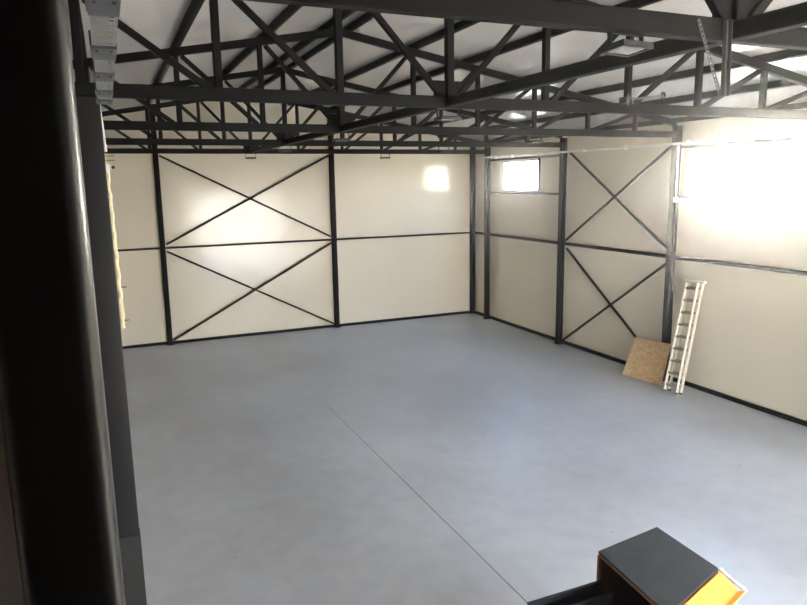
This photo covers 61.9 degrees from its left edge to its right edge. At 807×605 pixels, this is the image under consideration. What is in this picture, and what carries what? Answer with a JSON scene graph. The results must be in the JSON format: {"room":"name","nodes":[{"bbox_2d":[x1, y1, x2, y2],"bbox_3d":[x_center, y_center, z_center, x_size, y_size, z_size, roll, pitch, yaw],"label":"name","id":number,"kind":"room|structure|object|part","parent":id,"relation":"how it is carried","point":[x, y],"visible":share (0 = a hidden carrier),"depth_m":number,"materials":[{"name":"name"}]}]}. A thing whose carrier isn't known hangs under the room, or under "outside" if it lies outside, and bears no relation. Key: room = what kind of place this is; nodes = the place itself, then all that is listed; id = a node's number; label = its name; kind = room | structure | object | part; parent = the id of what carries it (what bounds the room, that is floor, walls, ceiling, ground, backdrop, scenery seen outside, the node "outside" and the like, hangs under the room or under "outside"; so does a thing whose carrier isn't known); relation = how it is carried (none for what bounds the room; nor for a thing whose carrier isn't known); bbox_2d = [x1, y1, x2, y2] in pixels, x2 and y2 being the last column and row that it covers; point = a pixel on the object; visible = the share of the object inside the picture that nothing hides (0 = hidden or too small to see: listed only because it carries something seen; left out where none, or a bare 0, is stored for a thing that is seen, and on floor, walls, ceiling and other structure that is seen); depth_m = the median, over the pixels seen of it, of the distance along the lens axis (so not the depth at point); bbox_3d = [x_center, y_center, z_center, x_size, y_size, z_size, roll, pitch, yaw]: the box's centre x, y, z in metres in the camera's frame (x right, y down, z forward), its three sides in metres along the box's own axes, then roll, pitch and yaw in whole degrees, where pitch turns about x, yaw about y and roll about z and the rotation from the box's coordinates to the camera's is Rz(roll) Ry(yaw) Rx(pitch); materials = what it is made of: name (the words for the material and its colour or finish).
{"room":"empty warehouse","nodes":[
{"label":"empty warehouse","id":0,"kind":"room"},
{"bbox_2d":[0,419,23,604],"bbox_3d":[-2.752,1.699,1.552,3.640,5.200,0.080,-5,11,-23],"label":"wall","id":1,"kind":"structure","parent":0,"point":[11,593],"depth_m":2.03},
{"bbox_2d":[101,101,469,345],"bbox_3d":[-4.630,-2.479,19.875,15.440,7.235,0.100,-5,11,-23],"label":"wall","id":2,"kind":"structure","parent":0,"point":[401,194],"depth_m":20.31,"materials":[{"name":"beige metal"}]},
{"bbox_2d":[123,311,469,348],"bbox_3d":[-4.566,0.960,20.410,15.190,0.075,0.050,-5,11,-23],"label":"baseboard","id":3,"kind":"structure","parent":2,"relation":"attached to","point":[461,312],"depth_m":20.81,"materials":[{"name":"grey paint"}]},
{"bbox_2d":[66,0,806,140],"bbox_3d":[0.328,-3.470,8.040,15.740,1.521,25.340,-5,11,-23],"label":"ceiling","id":4,"kind":"structure","parent":0,"point":[157,21],"depth_m":11.40,"materials":[{"name":"metal"}]},
{"bbox_2d":[85,0,120,104],"bbox_3d":[-1.754,-1.995,3.807,0.126,1.293,4.100,-5,11,-23],"label":"cable tray","id":5,"kind":"object","parent":4,"relation":"hanging from","point":[100,12],"visible":1,"depth_m":3.35,"materials":[{"name":"metal"}]},
{"bbox_2d":[123,313,806,604],"bbox_3d":[0.435,3.021,9.201,15.640,0.200,25.340,-5,11,-23],"label":"floor","id":6,"kind":"structure","parent":0,"point":[467,458],"depth_m":10.66,"materials":[{"name":"concrete"}]},
{"bbox_2d":[0,0,125,604],"bbox_3d":[-0.548,1.092,1.240,0.220,6.432,0.220,-5,11,-23],"label":"steel post","id":7,"kind":"object","parent":6,"relation":"on","point":[54,421],"visible":1,"depth_m":1.00,"materials":[{"name":"black metal"}]},
{"bbox_2d":[76,96,146,604],"bbox_3d":[-2.950,0.700,6.785,0.271,5.330,0.160,-5,11,-23],"label":"steel column","id":8,"kind":"structure","parent":6,"relation":"on","point":[88,110],"depth_m":6.68,"materials":[{"name":"black metal"}]},
{"bbox_2d":[100,105,114,170],"bbox_3d":[-2.893,-1.610,6.557,0.111,0.646,0.060,-5,11,-23],"label":"conduit pipe","id":9,"kind":"object","parent":8,"relation":"attached to","point":[109,167],"visible":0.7,"depth_m":6.57,"materials":[{"name":"white plastic"}]},
{"bbox_2d":[106,171,129,328],"bbox_3d":[-2.859,-0.511,6.732,0.108,1.576,0.057,-5,11,-23],"label":"bead","id":10,"kind":"object","parent":8,"relation":"attached to","point":[116,255],"visible":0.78,"depth_m":6.73,"materials":[{"name":"plastic"}]},
{"bbox_3d":[-2.913,2.880,7.174,0.271,0.900,0.160,-5,11,-23],"label":"foot casing","id":11,"kind":"part","parent":8,"relation":"part of","materials":[{"name":"grey metal"}]},
{"bbox_2d":[149,110,173,345],"bbox_3d":[-6.778,-2.079,18.832,0.200,6.686,0.190,-5,11,-23],"label":"steel column","id":12,"kind":"structure","parent":6,"relation":"on","point":[152,116],"depth_m":18.84,"materials":[{"name":"black metal"}]},
{"bbox_2d":[118,247,159,250],"bbox_3d":[-9.082,-1.312,17.955,4.870,0.050,0.060,-5,11,-23],"label":"rail","id":13,"kind":"object","parent":12,"relation":"attached to","point":[158,247],"depth_m":18.67,"materials":[{"name":"black metal"}]},
{"bbox_2d":[159,155,330,244],"bbox_3d":[-4.485,-3.045,19.691,4.863,2.495,0.091,-5,11,-23],"label":"brace","id":14,"kind":"object","parent":12,"relation":"attached to","point":[167,159],"visible":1,"depth_m":19.60,"materials":[{"name":"grey paint"}]},
{"bbox_2d":[166,239,331,248],"bbox_3d":[-4.464,-1.741,19.925,4.870,0.050,0.060,-5,11,-23],"label":"rail","id":15,"kind":"object","parent":12,"relation":"attached to","point":[318,239],"depth_m":19.83,"materials":[{"name":"black metal"}]},
{"bbox_2d":[167,242,333,340],"bbox_3d":[-4.440,-0.383,20.167,4.863,2.604,0.091,-5,11,-23],"label":"brace","id":16,"kind":"object","parent":12,"relation":"attached to","point":[330,243],"visible":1,"depth_m":20.07,"materials":[{"name":"grey paint"}]},
{"bbox_2d":[327,113,340,327],"bbox_3d":[-2.159,-2.489,20.806,0.200,6.647,0.190,-5,11,-23],"label":"steel column","id":17,"kind":"structure","parent":6,"relation":"on","point":[331,156],"depth_m":20.85,"materials":[{"name":"black metal"}]},
{"bbox_2d":[337,232,470,239],"bbox_3d":[0.096,-2.165,21.871,4.740,0.050,0.060,-5,11,-23],"label":"rail","id":18,"kind":"object","parent":17,"relation":"attached to","point":[457,232],"depth_m":21.78,"materials":[{"name":"black metal"}]},
{"bbox_2d":[470,147,475,312],"bbox_3d":[2.339,-2.467,22.813,0.150,5.749,0.150,-5,11,-23],"label":"steel column","id":19,"kind":"structure","parent":6,"relation":"on","point":[472,156],"depth_m":22.75,"materials":[{"name":"black metal"}]},
{"bbox_2d":[482,102,806,141],"bbox_3d":[6.438,-3.627,12.866,0.120,0.100,21.020,-5,11,-23],"label":"beam","id":20,"kind":"structure","parent":19,"relation":"on","point":[801,105],"depth_m":14.85,"materials":[{"name":"black metal"}]},
{"bbox_2d":[483,147,490,318],"bbox_3d":[2.712,-2.211,21.827,0.200,5.580,0.200,-5,11,-23],"label":"steel column","id":21,"kind":"structure","parent":6,"relation":"on","point":[487,166],"depth_m":21.80,"materials":[{"name":"black metal"}]},
{"bbox_2d":[102,100,485,153],"bbox_3d":[-4.244,-4.898,18.287,14.941,1.674,0.090,-5,11,-23],"label":"roof truss","id":22,"kind":"object","parent":21,"relation":"on","point":[143,150],"visible":0.55,"depth_m":18.57,"materials":[{"name":"black metal"}]},
{"bbox_2d":[554,138,567,344],"bbox_3d":[4.282,-1.603,18.282,0.200,5.580,0.200,-5,11,-23],"label":"steel column","id":23,"kind":"structure","parent":6,"relation":"on","point":[563,156],"depth_m":18.25,"materials":[{"name":"black metal"}]},
{"bbox_2d":[102,67,561,147],"bbox_3d":[-2.674,-4.290,14.742,14.941,1.674,0.090,-5,11,-23],"label":"roof truss","id":24,"kind":"object","parent":23,"relation":"on","point":[280,136],"visible":0.43,"depth_m":14.91,"materials":[{"name":"black metal"}]},
{"bbox_2d":[146,0,204,103],"bbox_3d":[-2.805,-3.669,8.767,0.096,0.122,21.020,-5,11,-23],"label":"purlin","id":25,"kind":"structure","parent":24,"relation":"on","point":[195,6],"depth_m":9.15,"materials":[{"name":"grey paint"}]},
{"bbox_2d":[249,146,281,152],"bbox_3d":[-3.410,-3.838,16.666,0.110,0.110,3.836,-5,11,-23],"label":"tie beam","id":26,"kind":"structure","parent":24,"relation":"attached to","point":[260,148],"depth_m":16.98,"materials":[{"name":"black metal"}]},
{"bbox_2d":[278,146,291,151],"bbox_3d":[-2.623,-3.405,14.917,0.284,0.138,0.200,-5,11,-23],"label":"floodlight","id":27,"kind":"object","parent":24,"relation":"hanging from","point":[291,146],"visible":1,"depth_m":14.85,"materials":[{"name":"black metal"}]},
{"bbox_3d":[-2.609,-3.683,14.875,0.400,0.180,0.012,-5,11,-23],"label":"gusset plate","id":28,"kind":"part","parent":24,"relation":"part of","materials":[{"name":"grey paint"}]},
{"bbox_2d":[437,147,450,152],"bbox_3d":[0.988,-3.741,16.458,0.284,0.138,0.200,-5,11,-23],"label":"floodlight","id":29,"kind":"object","parent":24,"relation":"hanging from","point":[438,151],"visible":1,"depth_m":16.42,"materials":[{"name":"black metal"}]},
{"bbox_2d":[562,248,665,340],"bbox_3d":[5.156,0.073,16.785,0.091,2.581,3.713,-5,11,-23],"label":"brace","id":30,"kind":"object","parent":23,"relation":"attached to","point":[567,249],"visible":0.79,"depth_m":16.84,"materials":[{"name":"grey paint"}]},
{"bbox_2d":[565,145,671,249],"bbox_3d":[5.113,-2.546,16.316,0.091,2.382,3.712,-5,11,-23],"label":"brace","id":31,"kind":"object","parent":23,"relation":"attached to","point":[670,146],"visible":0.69,"depth_m":16.11,"materials":[{"name":"grey paint"}]},
{"bbox_2d":[476,132,806,158],"bbox_3d":[4.664,-3.773,16.639,0.075,0.087,11.500,-5,11,-23],"label":"conduit pipe","id":32,"kind":"object","parent":23,"relation":"attached to","point":[750,137],"visible":1,"depth_m":14.38,"materials":[{"name":"white plastic"}]},
{"bbox_2d":[527,527,748,604],"bbox_3d":[1.947,2.859,5.422,1.617,1.400,1.047,-7,12,-29],"label":"cabinet","id":33,"kind":"object","parent":6,"relation":"on","point":[650,567],"visible":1,"depth_m":5.50,"materials":[{"name":"black plastic"}]},
{"bbox_3d":[1.359,2.445,5.498,0.735,0.108,0.150,-5,11,-23],"label":"channel rail","id":34,"kind":"part","parent":33,"relation":"part of","materials":[{"name":"black metal"}]},
{"bbox_3d":[1.673,2.813,5.818,0.030,1.360,0.030,-5,11,-23],"label":"corner post","id":35,"kind":"part","parent":33,"relation":"part of","materials":[{"name":"brown wood"}]},
{"bbox_3d":[1.983,2.631,5.970,0.709,1.055,0.006,-7,12,-31],"label":"panel","id":36,"kind":"part","parent":33,"relation":"part of","materials":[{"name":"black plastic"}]},
{"bbox_3d":[2.099,2.146,5.470,0.840,0.018,0.980,-5,11,-23],"label":"plate","id":37,"kind":"part","parent":33,"relation":"part of","materials":[{"name":"grey metal"}]},
{"bbox_2d":[622,337,670,385],"bbox_3d":[5.545,1.294,15.273,0.462,0.889,1.111,-7,12,-30],"label":"board","id":38,"kind":"object","parent":6,"relation":"on","point":[647,359],"visible":1,"depth_m":15.23,"materials":[{"name":"brown wood"}]},
{"bbox_2d":[661,125,683,381],"bbox_3d":[5.851,-0.995,14.737,0.200,5.580,0.200,-5,11,-23],"label":"steel column","id":39,"kind":"structure","parent":6,"relation":"on","point":[673,206],"depth_m":14.67,"materials":[{"name":"black metal"}]},
{"bbox_2d":[72,28,676,137],"bbox_3d":[-1.105,-3.683,11.197,14.941,1.674,0.090,-5,11,-23],"label":"roof truss","id":40,"kind":"object","parent":39,"relation":"on","point":[341,118],"visible":0.6,"depth_m":11.25,"materials":[{"name":"black metal"}]},
{"bbox_2d":[77,0,90,81],"bbox_3d":[-3.993,-3.331,8.299,0.096,0.122,21.020,-5,11,-23],"label":"purlin","id":41,"kind":"structure","parent":40,"relation":"on","point":[84,52],"depth_m":8.39,"materials":[{"name":"grey paint"}]},
{"bbox_2d":[211,5,301,86],"bbox_3d":[-1.545,-4.029,9.263,0.096,0.122,21.020,-5,11,-23],"label":"purlin","id":42,"kind":"structure","parent":40,"relation":"on","point":[290,10],"depth_m":10.22,"materials":[{"name":"grey paint"}]},
{"bbox_2d":[239,10,355,87],"bbox_3d":[-0.613,-4.294,9.630,0.096,0.122,21.020,-5,11,-23],"label":"purlin","id":43,"kind":"structure","parent":40,"relation":"on","point":[345,13],"depth_m":12.55,"materials":[{"name":"grey paint"}]},
{"bbox_2d":[283,133,337,144],"bbox_3d":[-1.840,-3.230,13.121,0.110,0.110,3.837,-5,11,-23],"label":"tie beam","id":44,"kind":"structure","parent":40,"relation":"attached to","point":[309,136],"depth_m":13.23,"materials":[{"name":"black metal"}]},
{"bbox_2d":[332,133,350,141],"bbox_3d":[-1.053,-2.797,11.371,0.284,0.138,0.200,-5,11,-23],"label":"floodlight","id":45,"kind":"object","parent":40,"relation":"hanging from","point":[333,139],"visible":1,"depth_m":11.31,"materials":[{"name":"grey metal"}]},
{"bbox_3d":[-1.040,-3.075,11.330,0.400,0.180,0.012,-5,11,-23],"label":"gusset plate","id":46,"kind":"part","parent":40,"relation":"part of","materials":[{"name":"grey paint"}]},
{"bbox_2d":[329,0,662,108],"bbox_3d":[1.822,-4.115,10.739,0.096,0.122,21.020,-5,11,-23],"label":"purlin","id":47,"kind":"structure","parent":40,"relation":"on","point":[636,4],"depth_m":10.83,"materials":[{"name":"grey paint"}]},
{"bbox_2d":[526,135,543,142],"bbox_3d":[2.521,-3.129,12.896,0.284,0.138,0.200,-5,11,-23],"label":"floodlight","id":48,"kind":"object","parent":40,"relation":"hanging from","point":[529,140],"visible":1,"depth_m":12.84,"materials":[{"name":"black plastic"}]},
{"bbox_2d":[673,146,679,201],"bbox_3d":[5.799,-2.719,14.266,0.090,1.180,0.070,-5,11,-23],"label":"conduit pipe","id":49,"kind":"object","parent":39,"relation":"attached to","point":[675,199],"visible":1,"depth_m":14.26,"materials":[{"name":"white plastic"}]},
{"bbox_2d":[663,280,705,394],"bbox_3d":[5.909,0.719,14.279,0.749,2.366,0.556,-5,11,-23],"label":"ladder","id":50,"kind":"object","parent":6,"relation":"on","point":[688,287],"visible":1,"depth_m":14.21,"materials":[{"name":"metal"}]},
{"bbox_3d":[7.421,-0.387,11.191,0.200,5.580,0.200,-5,11,-23],"label":"steel column","id":51,"kind":"structure","parent":6,"relation":"on","visible":0},
{"bbox_2d":[68,0,806,119],"bbox_3d":[0.465,-3.075,7.651,14.941,1.674,0.090,-5,11,-23],"label":"roof truss","id":52,"kind":"object","parent":51,"relation":"on","point":[448,87],"visible":0.76,"depth_m":7.62,"materials":[{"name":"black metal"}]},
{"bbox_2d":[253,12,380,88],"bbox_3d":[-0.265,-4.320,9.780,0.096,0.122,21.020,-5,11,-23],"label":"purlin","id":53,"kind":"structure","parent":52,"relation":"on","point":[367,16],"depth_m":12.51,"materials":[{"name":"grey paint"}]},
{"bbox_2d":[288,20,479,105],"bbox_3d":[0.838,-4.212,10.287,0.096,0.122,21.020,-5,11,-23],"label":"purlin","id":54,"kind":"structure","parent":52,"relation":"on","point":[461,25],"depth_m":12.23,"materials":[{"name":"grey paint"}]},
{"bbox_2d":[339,107,442,131],"bbox_3d":[-0.271,-2.622,9.575,0.110,0.110,3.837,-5,11,-23],"label":"tie beam","id":55,"kind":"structure","parent":52,"relation":"attached to","point":[406,112],"depth_m":9.43,"materials":[{"name":"black metal"}]},
{"bbox_2d":[434,108,461,120],"bbox_3d":[0.516,-2.189,7.825,0.284,0.138,0.200,-5,11,-23],"label":"floodlight","id":56,"kind":"object","parent":52,"relation":"hanging from","point":[440,118],"visible":1,"depth_m":7.78,"materials":[{"name":"grey metal"}]},
{"bbox_3d":[0.530,-2.467,7.784,0.400,0.180,0.012,-5,11,-23],"label":"gusset plate","id":57,"kind":"part","parent":52,"relation":"part of","materials":[{"name":"grey paint"}]},
{"bbox_2d":[416,49,806,125],"bbox_3d":[4.240,-3.878,11.850,0.096,0.122,21.020,-5,11,-23],"label":"purlin","id":58,"kind":"structure","parent":52,"relation":"on","point":[784,54],"depth_m":11.19,"materials":[{"name":"grey paint"}]},
{"bbox_2d":[437,79,798,137],"bbox_3d":[5.343,-3.771,12.357,0.096,0.122,21.020,-5,11,-23],"label":"purlin","id":59,"kind":"structure","parent":52,"relation":"on","point":[783,83],"depth_m":12.52,"materials":[{"name":"grey paint"}]},
{"bbox_2d":[619,91,665,104],"bbox_3d":[3.145,-2.658,8.775,0.700,0.200,0.162,-5,11,-23],"label":"rod","id":60,"kind":"object","parent":52,"relation":"attached to","point":[627,100],"visible":1,"depth_m":8.69,"materials":[{"name":"metal"}]},
{"bbox_3d":[3.112,-2.660,8.748,0.604,0.105,0.032,-5,11,-23],"label":"rod","id":61,"kind":"part","parent":60,"relation":"part of","materials":[{"name":"metal"}]},
{"bbox_3d":[8.991,0.221,7.645,0.200,5.580,0.200,-5,11,-23],"label":"steel column","id":62,"kind":"structure","parent":6,"relation":"on","visible":0},
{"bbox_2d":[242,0,806,50],"bbox_3d":[2.034,-2.467,4.105,14.941,1.674,0.090,-5,11,-23],"label":"roof truss","id":63,"kind":"object","parent":62,"relation":"on","point":[557,14],"visible":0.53,"depth_m":3.77,"materials":[{"name":"black metal"}]},
{"bbox_2d":[445,39,721,106],"bbox_3d":[1.299,-2.014,6.030,0.110,0.110,3.837,-5,11,-23],"label":"tie beam","id":64,"kind":"structure","parent":63,"relation":"attached to","point":[665,48],"depth_m":5.58,"materials":[{"name":"black metal"}]},
{"bbox_2d":[697,19,720,94],"bbox_3d":[1.884,-1.510,4.148,0.238,0.442,0.003,-5,11,-23],"label":"strap","id":65,"kind":"object","parent":63,"relation":"hanging from","point":[698,20],"visible":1,"depth_m":4.14,"materials":[{"name":"metal"}]},
{"bbox_2d":[720,19,732,95],"bbox_3d":[2.011,-1.519,4.189,0.065,0.452,0.030,-5,11,-23],"label":"strap","id":66,"kind":"object","parent":63,"relation":"hanging from","point":[727,25],"visible":1,"depth_m":4.19,"materials":[{"name":"metal"}]},
{"bbox_3d":[2.100,-1.860,4.238,0.400,0.180,0.012,-5,11,-23],"label":"gusset plate","id":67,"kind":"part","parent":63,"relation":"part of","materials":[{"name":"grey paint"}]},
{"bbox_2d":[732,2,806,39],"bbox_3d":[2.869,-1.406,2.484,0.110,0.110,3.837,-5,11,-23],"label":"tie beam","id":68,"kind":"structure","parent":63,"relation":"attached to","point":[794,16],"depth_m":3.96,"materials":[{"name":"black metal"}]},
{"bbox_2d":[599,31,653,56],"bbox_3d":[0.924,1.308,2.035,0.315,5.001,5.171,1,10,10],"label":"floodlight","id":69,"kind":"object","parent":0,"point":[623,47],"visible":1,"depth_m":3.93,"materials":[{"name":"grey metal"}]},
{"bbox_3d":[1.312,-1.489,3.966,0.190,0.008,0.130,-7,6,-30],"label":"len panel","id":70,"kind":"part","parent":69,"relation":"part of","materials":[{"name":"white glass"}]},
{"bbox_2d":[475,101,806,420],"bbox_3d":[7.436,-0.518,11.638,0.100,5.879,25.040,-5,11,-23],"label":"wall","id":71,"kind":"structure","parent":0,"point":[749,344],"depth_m":15.27,"materials":[{"name":"beige metal"}]},
{"bbox_2d":[503,159,537,191],"bbox_3d":[3.521,-3.778,20.089,0.090,0.910,1.910,-5,11,-23],"label":"window","id":72,"kind":"structure","parent":71,"relation":"in","point":[504,162],"depth_m":20.74,"materials":[{"name":"white plastic"}]},
{"bbox_2d":[490,233,556,243],"bbox_3d":[3.598,-1.907,20.100,0.070,0.075,3.924,-5,11,-23],"label":"rail","id":73,"kind":"object","parent":71,"relation":"attached to","point":[491,234],"depth_m":20.01,"materials":[{"name":"black metal"}]},
{"bbox_2d":[490,192,566,194],"bbox_3d":[3.576,-3.220,19.865,0.060,0.060,3.924,-5,11,-23],"label":"rail","id":74,"kind":"object","parent":71,"relation":"attached to","point":[528,193],"depth_m":19.68,"materials":[{"name":"black metal"}]},
{"bbox_2d":[491,154,567,160],"bbox_3d":[3.559,-4.229,19.684,0.060,0.060,3.924,-5,11,-23],"label":"rail","id":75,"kind":"object","parent":71,"relation":"attached to","point":[557,155],"depth_m":19.52,"materials":[{"name":"grey metal"}]},
{"bbox_2d":[537,158,540,191],"bbox_3d":[3.853,-3.614,19.130,0.060,0.961,0.060,-5,11,-23],"label":"jamb","id":76,"kind":"object","parent":71,"relation":"attached to","point":[539,159],"visible":1,"depth_m":19.09,"materials":[{"name":"grey paint"}]},
{"bbox_2d":[565,242,665,257],"bbox_3d":[5.167,-1.299,16.554,0.070,0.075,3.925,-5,11,-23],"label":"rail","id":77,"kind":"object","parent":71,"relation":"attached to","point":[566,243],"depth_m":16.38,"materials":[{"name":"black metal"}]},
{"bbox_2d":[474,311,806,426],"bbox_3d":[7.393,2.234,12.146,0.050,0.085,24.940,-5,11,-23],"label":"baseboard","id":78,"kind":"structure","parent":71,"relation":"attached to","point":[692,385],"depth_m":14.57,"materials":[{"name":"grey paint"}]},
{"bbox_2d":[676,256,806,275],"bbox_3d":[6.737,-0.691,13.009,0.070,0.075,3.925,-5,11,-23],"label":"rail","id":79,"kind":"object","parent":71,"relation":"attached to","point":[758,267],"depth_m":13.12,"materials":[{"name":"grey metal"}]},
{"bbox_2d":[679,195,806,200],"bbox_3d":[6.716,-1.980,12.778,0.060,0.060,3.925,-5,11,-23],"label":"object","id":80,"kind":"structure","parent":71,"relation":"attached to","point":[680,196],"depth_m":12.96,"materials":[{"name":"grey paint"}]},
{"bbox_2d":[682,136,806,147],"bbox_3d":[6.698,-3.014,12.593,0.060,0.060,3.925,-5,11,-23],"label":"rail","id":81,"kind":"object","parent":71,"relation":"attached to","point":[792,138],"depth_m":12.83,"materials":[{"name":"white metal"}]},
{"bbox_2d":[701,142,806,195],"bbox_3d":[6.751,-2.513,12.797,0.090,0.940,2.600,-5,11,-23],"label":"window","id":82,"kind":"structure","parent":71,"relation":"in","point":[705,150],"depth_m":13.15,"materials":[{"name":"white plastic"}]}
]}

